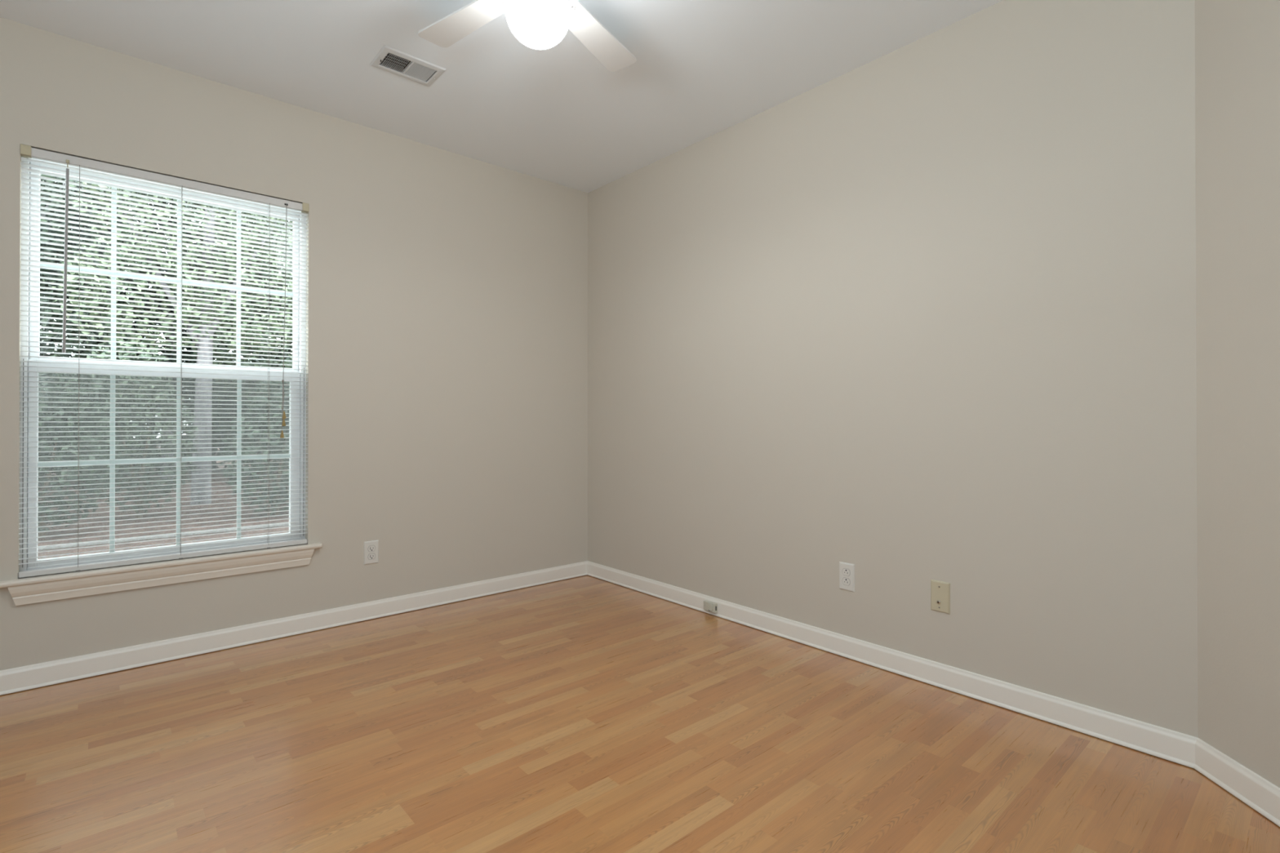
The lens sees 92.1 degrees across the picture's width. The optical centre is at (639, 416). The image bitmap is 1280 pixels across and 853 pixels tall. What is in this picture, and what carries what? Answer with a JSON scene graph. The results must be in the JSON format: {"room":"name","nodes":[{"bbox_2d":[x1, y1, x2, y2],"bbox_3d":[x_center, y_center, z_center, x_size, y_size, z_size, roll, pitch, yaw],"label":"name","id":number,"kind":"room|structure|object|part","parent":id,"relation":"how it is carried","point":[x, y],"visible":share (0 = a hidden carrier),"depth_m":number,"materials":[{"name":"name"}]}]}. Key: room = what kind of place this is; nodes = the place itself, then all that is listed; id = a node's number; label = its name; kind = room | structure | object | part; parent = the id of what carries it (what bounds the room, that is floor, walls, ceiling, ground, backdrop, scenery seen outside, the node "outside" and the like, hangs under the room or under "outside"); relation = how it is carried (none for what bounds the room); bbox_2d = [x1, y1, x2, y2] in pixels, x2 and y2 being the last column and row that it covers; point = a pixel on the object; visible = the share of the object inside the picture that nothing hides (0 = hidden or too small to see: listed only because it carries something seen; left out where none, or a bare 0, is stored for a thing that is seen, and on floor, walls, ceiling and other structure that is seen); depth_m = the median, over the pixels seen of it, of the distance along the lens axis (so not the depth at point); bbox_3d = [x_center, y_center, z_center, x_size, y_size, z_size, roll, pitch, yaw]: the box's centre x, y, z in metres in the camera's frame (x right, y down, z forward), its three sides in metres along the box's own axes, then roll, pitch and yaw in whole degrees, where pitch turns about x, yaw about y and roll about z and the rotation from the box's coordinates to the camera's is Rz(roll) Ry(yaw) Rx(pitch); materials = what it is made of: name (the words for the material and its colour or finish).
{"room":"empty bedroom","nodes":[
{"label":"empty bedroom","id":0,"kind":"room"},
{"bbox_2d":[0,17,587,670],"bbox_3d":[-2.280,-0.179,2.334,5.330,2.520,0.140,0,0,-41],"label":"wall","id":1,"kind":"structure","parent":0,"point":[446,327],"depth_m":3.06,"materials":[{"name":"beige paint"}]},
{"bbox_2d":[0,156,322,605],"bbox_3d":[-1.940,-0.154,2.600,1.061,1.684,0.165,0,0,-41],"label":"window","id":2,"kind":"structure","parent":1,"relation":"in","point":[39,588],"depth_m":2.50,"materials":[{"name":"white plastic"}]},
{"bbox_3d":[-1.913,0.604,2.566,1.061,0.020,0.083,0,0,-41],"label":"sill","id":3,"kind":"part","parent":2,"relation":"part of","materials":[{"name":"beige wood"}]},
{"bbox_2d":[17,143,309,578],"bbox_3d":[-1.909,-0.202,2.567,0.956,1.588,0.051,0,0,-41],"label":"mini blind","id":4,"kind":"object","parent":2,"relation":"attached to","point":[26,151],"visible":1,"depth_m":2.52,"materials":[{"name":"white plastic"}]},
{"bbox_3d":[-2.153,-0.193,2.368,0.002,1.539,0.030,0,0,-41],"label":"ladder cord","id":5,"kind":"part","parent":4,"relation":"part of","materials":[{"name":"white fabric"}]},
{"bbox_3d":[-1.916,0.581,2.571,0.952,0.020,0.026,0,0,-41],"label":"rail","id":6,"kind":"part","parent":4,"relation":"part of","materials":[{"name":"white plastic"}]},
{"bbox_3d":[-1.915,-0.975,2.579,0.950,0.031,0.027,0,0,-41],"label":"head rail","id":7,"kind":"part","parent":4,"relation":"part of","materials":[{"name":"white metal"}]},
{"bbox_3d":[-1.915,-0.192,2.576,0.002,1.539,0.030,0,0,-41],"label":"ladder cord","id":8,"kind":"part","parent":4,"relation":"part of","materials":[{"name":"white fabric"}]},
{"bbox_3d":[-1.677,-0.191,2.785,0.002,1.539,0.030,0,0,-41],"label":"ladder cord","id":9,"kind":"part","parent":4,"relation":"part of","materials":[{"name":"white fabric"}]},
{"bbox_3d":[-1.617,-0.457,2.808,0.006,1.030,0.022,0,0,19],"label":"lift cord","id":10,"kind":"part","parent":4,"relation":"part of","materials":[{"name":"white fabric"}]},
{"bbox_3d":[-1.976,-0.570,2.644,0.913,0.800,0.030,0,0,-41],"label":"sash","id":11,"kind":"part","parent":2,"relation":"part of","materials":[{"name":"white plastic"}]},
{"bbox_3d":[-1.953,0.179,2.615,0.913,0.785,0.030,0,0,-41],"label":"sash","id":12,"kind":"part","parent":2,"relation":"part of","materials":[{"name":"white plastic"}]},
{"bbox_2d":[37,375,289,552],"bbox_3d":[-1.958,0.189,2.611,0.849,0.714,0.007,0,0,-41],"label":"grille","id":13,"kind":"object","parent":2,"relation":"attached to","point":[239,456],"depth_m":2.61,"materials":[{"name":"white plastic"}]},
{"bbox_2d":[40,187,293,365],"bbox_3d":[-1.973,-0.584,2.647,0.868,0.714,0.007,0,0,-41],"label":"grille","id":14,"kind":"object","parent":2,"relation":"attached to","point":[113,344],"depth_m":2.64,"materials":[{"name":"white plastic"}]},
{"bbox_2d":[0,560,587,695],"bbox_3d":[-2.228,0.956,2.269,5.050,0.084,0.016,0,0,-41],"label":"baseboard","id":15,"kind":"structure","parent":1,"relation":"attached to","point":[13,680],"depth_m":2.72,"materials":[{"name":"white wood"}]},
{"bbox_2d":[364,539,378,564],"bbox_3d":[-1.332,0.675,3.061,0.070,0.114,0.008,0,0,-41],"label":"electrical outlet","id":16,"kind":"object","parent":1,"relation":"attached to","point":[371,548],"visible":1,"depth_m":3.06,"materials":[{"name":"white plastic"}]},
{"bbox_2d":[368,545,375,551],"bbox_3d":[-1.330,0.655,3.059,0.037,0.030,0.002,0,0,-41],"label":"receptacle","id":17,"kind":"object","parent":16,"relation":"attached to","point":[371,548],"depth_m":3.06,"materials":[{"name":"white plastic"}]},
{"bbox_2d":[368,553,375,559],"bbox_3d":[-1.330,0.694,3.059,0.037,0.030,0.002,0,0,-41],"label":"receptacle","id":18,"kind":"object","parent":16,"relation":"attached to","point":[371,556],"depth_m":3.06,"materials":[{"name":"white plastic"}]},
{"bbox_2d":[0,0,1003,192],"bbox_3d":[0.253,-1.503,-0.553,5.330,0.100,7.830,0,0,-41],"label":"ceiling","id":19,"kind":"structure","parent":0,"point":[702,68],"depth_m":2.48,"materials":[{"name":"white paint"}]},
{"bbox_2d":[369,44,446,86],"bbox_3d":[-0.952,-1.531,2.536,0.253,0.214,0.177,0,0,-41],"label":"ceiling vent","id":20,"kind":"object","parent":19,"relation":"in","point":[388,59],"visible":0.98,"depth_m":2.54,"materials":[{"name":"white metal"}]},
{"bbox_2d":[417,0,636,71],"bbox_3d":[-0.310,-1.287,1.877,0.775,0.309,0.858,0,0,-13],"label":"ceiling fan","id":21,"kind":"object","parent":19,"relation":"hanging from","point":[539,24],"visible":1,"depth_m":2.03,"materials":[{"name":"white ceramic"}]},
{"bbox_3d":[-0.580,-1.330,2.070,0.398,0.006,0.121,0,5,35],"label":"fan blade","id":22,"kind":"part","parent":21,"relation":"part of","materials":[{"name":"white wood"}]},
{"bbox_3d":[-0.310,-1.224,1.877,0.195,0.182,0.195,0,0,-41],"label":"lamp shade","id":23,"kind":"part","parent":21,"relation":"part of","materials":[{"name":"white glass"}]},
{"bbox_3d":[-0.153,-1.330,2.169,0.121,0.006,0.398,-6,-3,28],"label":"fan blade","id":24,"kind":"part","parent":21,"relation":"part of","materials":[{"name":"white wood"}]},
{"bbox_2d":[0,574,1279,852],"bbox_3d":[0.253,1.027,-0.565,5.050,0.080,7.550,0,0,-41],"label":"floor","id":25,"kind":"structure","parent":0,"point":[586,713],"depth_m":1.82,"materials":[{"name":"brown wood"}]},
{"bbox_2d":[587,0,1198,737],"bbox_3d":[0.677,-0.176,2.896,0.140,2.520,2.910,0,0,-41],"label":"wall","id":26,"kind":"structure","parent":0,"point":[925,312],"depth_m":2.29,"materials":[{"name":"beige paint"}]},
{"bbox_2d":[703,600,717,613],"bbox_3d":[0.353,0.961,3.115,0.028,0.045,0.079,0,0,-41],"label":"phone jack","id":27,"kind":"object","parent":26,"relation":"attached to","point":[708,606],"visible":1,"depth_m":3.10,"materials":[{"name":"beige plastic"}]},
{"bbox_2d":[839,561,854,591],"bbox_3d":[0.861,0.668,2.570,0.008,0.114,0.070,0,0,-41],"label":"electrical outlet","id":28,"kind":"object","parent":26,"relation":"attached to","point":[846,571],"visible":1,"depth_m":2.57,"materials":[{"name":"white plastic"}]},
{"bbox_2d":[842,568,850,576],"bbox_3d":[0.859,0.649,2.569,0.001,0.030,0.037,0,0,-41],"label":"receptacle","id":29,"kind":"object","parent":28,"relation":"attached to","point":[846,571],"depth_m":2.57,"materials":[{"name":"white plastic"}]},
{"bbox_2d":[842,577,850,586],"bbox_3d":[0.858,0.688,2.568,0.002,0.030,0.037,0,0,-41],"label":"receptacle","id":30,"kind":"object","parent":28,"relation":"attached to","point":[846,581],"depth_m":2.57,"materials":[{"name":"white plastic"}]},
{"bbox_2d":[586,560,1197,768],"bbox_3d":[0.618,0.959,2.839,0.016,0.084,2.910,0,0,-41],"label":"baseboard","id":31,"kind":"structure","parent":26,"relation":"attached to","point":[1166,744],"depth_m":2.25,"materials":[{"name":"white wood"}]},
{"bbox_2d":[930,579,950,613],"bbox_3d":[1.109,0.667,2.282,0.013,0.114,0.070,0,0,-41],"label":"cable plate","id":32,"kind":"object","parent":26,"relation":"attached to","point":[940,590],"visible":1,"depth_m":2.28,"materials":[{"name":"beige plastic"}]},
{"bbox_2d":[1195,0,1279,787],"bbox_3d":[1.602,-0.185,0.982,0.140,2.520,1.658,0,0,4],"label":"wall","id":33,"kind":"structure","parent":0,"point":[1237,42],"depth_m":1.62,"materials":[{"name":"beige paint"}]},
{"bbox_2d":[1194,737,1279,826],"bbox_3d":[1.524,0.950,0.981,0.016,0.084,1.542,0,0,4],"label":"baseboard","id":34,"kind":"structure","parent":33,"relation":"attached to","point":[1256,792],"depth_m":1.61,"materials":[{"name":"white wood"}]},
{"label":"outside","id":35,"kind":"structure","parent":0,"visible":0},
{"bbox_2d":[37,437,288,559],"bbox_3d":[-15.204,1.415,20.916,60.000,0.250,44.860,0,0,-41],"label":"ground","id":36,"kind":"structure","parent":35,"point":[215,472],"depth_m":7.21,"materials":[{"name":"brown soil"}]},
{"bbox_2d":[37,372,122,537],"bbox_3d":[-6.018,0.345,6.208,1.243,1.791,0.857,0,0,-41],"label":"shrub","id":37,"kind":"object","parent":36,"relation":"on","point":[60,459],"visible":0.48,"depth_m":6.28,"materials":[{"name":"green plant"}]},
{"bbox_3d":[-6.066,0.749,6.191,0.308,0.983,0.085,0,0,-35],"label":"stem","id":38,"kind":"part","parent":37,"relation":"part of","materials":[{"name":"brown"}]},
{"bbox_2d":[38,173,146,403],"bbox_3d":[-8.843,-1.720,8.457,3.323,5.945,1.689,0,0,-44],"label":"tree","id":39,"kind":"object","parent":36,"relation":"on","point":[51,310],"visible":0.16,"depth_m":8.83,"materials":[{"name":"green plant"}]},
{"bbox_2d":[72,337,199,518],"bbox_3d":[-6.044,0.154,7.456,1.216,2.184,0.849,0,0,-41],"label":"shrub","id":40,"kind":"object","parent":36,"relation":"on","point":[142,468],"visible":0.54,"depth_m":7.41,"materials":[{"name":"green plant"}]},
{"bbox_3d":[-6.090,0.675,7.434,0.308,1.143,0.085,0,0,-35],"label":"stem","id":41,"kind":"part","parent":40,"relation":"part of","materials":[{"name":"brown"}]},
{"bbox_2d":[37,521,288,551],"bbox_3d":[-3.761,1.206,7.092,17.000,0.035,0.060,0,0,-41],"label":"edging","id":42,"kind":"object","parent":36,"relation":"on","point":[282,524],"visible":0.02,"depth_m":6.13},
{"bbox_2d":[38,174,293,485],"bbox_3d":[-9.220,-1.917,12.122,7.986,6.373,2.169,0,0,-41],"label":"tree","id":43,"kind":"object","parent":36,"relation":"on","point":[214,397],"visible":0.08,"depth_m":11.92,"materials":[{"name":"green plant"}]},
{"bbox_2d":[39,344,292,476],"bbox_3d":[-10.827,-0.133,13.621,16.469,3.331,1.821,0,0,-41],"label":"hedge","id":44,"kind":"object","parent":36,"relation":"on","point":[158,455],"visible":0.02,"depth_m":13.69,"materials":[{"name":"green plant"}]},
{"bbox_2d":[52,182,293,505],"bbox_3d":[-6.202,-1.361,8.721,3.172,5.229,0.932,0,0,-41],"label":"tree","id":45,"kind":"object","parent":36,"relation":"on","point":[204,464],"visible":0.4,"depth_m":8.62,"materials":[{"name":"green plant"}]},
{"bbox_2d":[183,201,293,416],"bbox_3d":[-6.011,-1.759,10.956,3.457,6.047,1.745,0,0,-41],"label":"tree","id":46,"kind":"object","parent":36,"relation":"on","point":[226,218],"visible":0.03,"depth_m":10.27,"materials":[{"name":"green plant"}]},
{"bbox_2d":[219,380,288,515],"bbox_3d":[-4.482,0.374,7.617,1.202,1.747,0.846,0,0,-41],"label":"shrub","id":47,"kind":"object","parent":36,"relation":"on","point":[260,445],"visible":0.46,"depth_m":7.41,"materials":[{"name":"green plant"}]},
{"bbox_3d":[-4.534,0.756,7.599,0.308,0.983,0.085,0,0,-35],"label":"stem","id":48,"kind":"part","parent":47,"relation":"part of","materials":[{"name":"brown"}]},
{"bbox_2d":[280,353,292,469],"bbox_3d":[-4.491,0.110,8.877,1.261,2.287,0.895,0,0,-41],"label":"shrub","id":49,"kind":"object","parent":36,"relation":"on","point":[287,358],"visible":0.02,"depth_m":8.52,"materials":[{"name":"green plant"}]}
]}

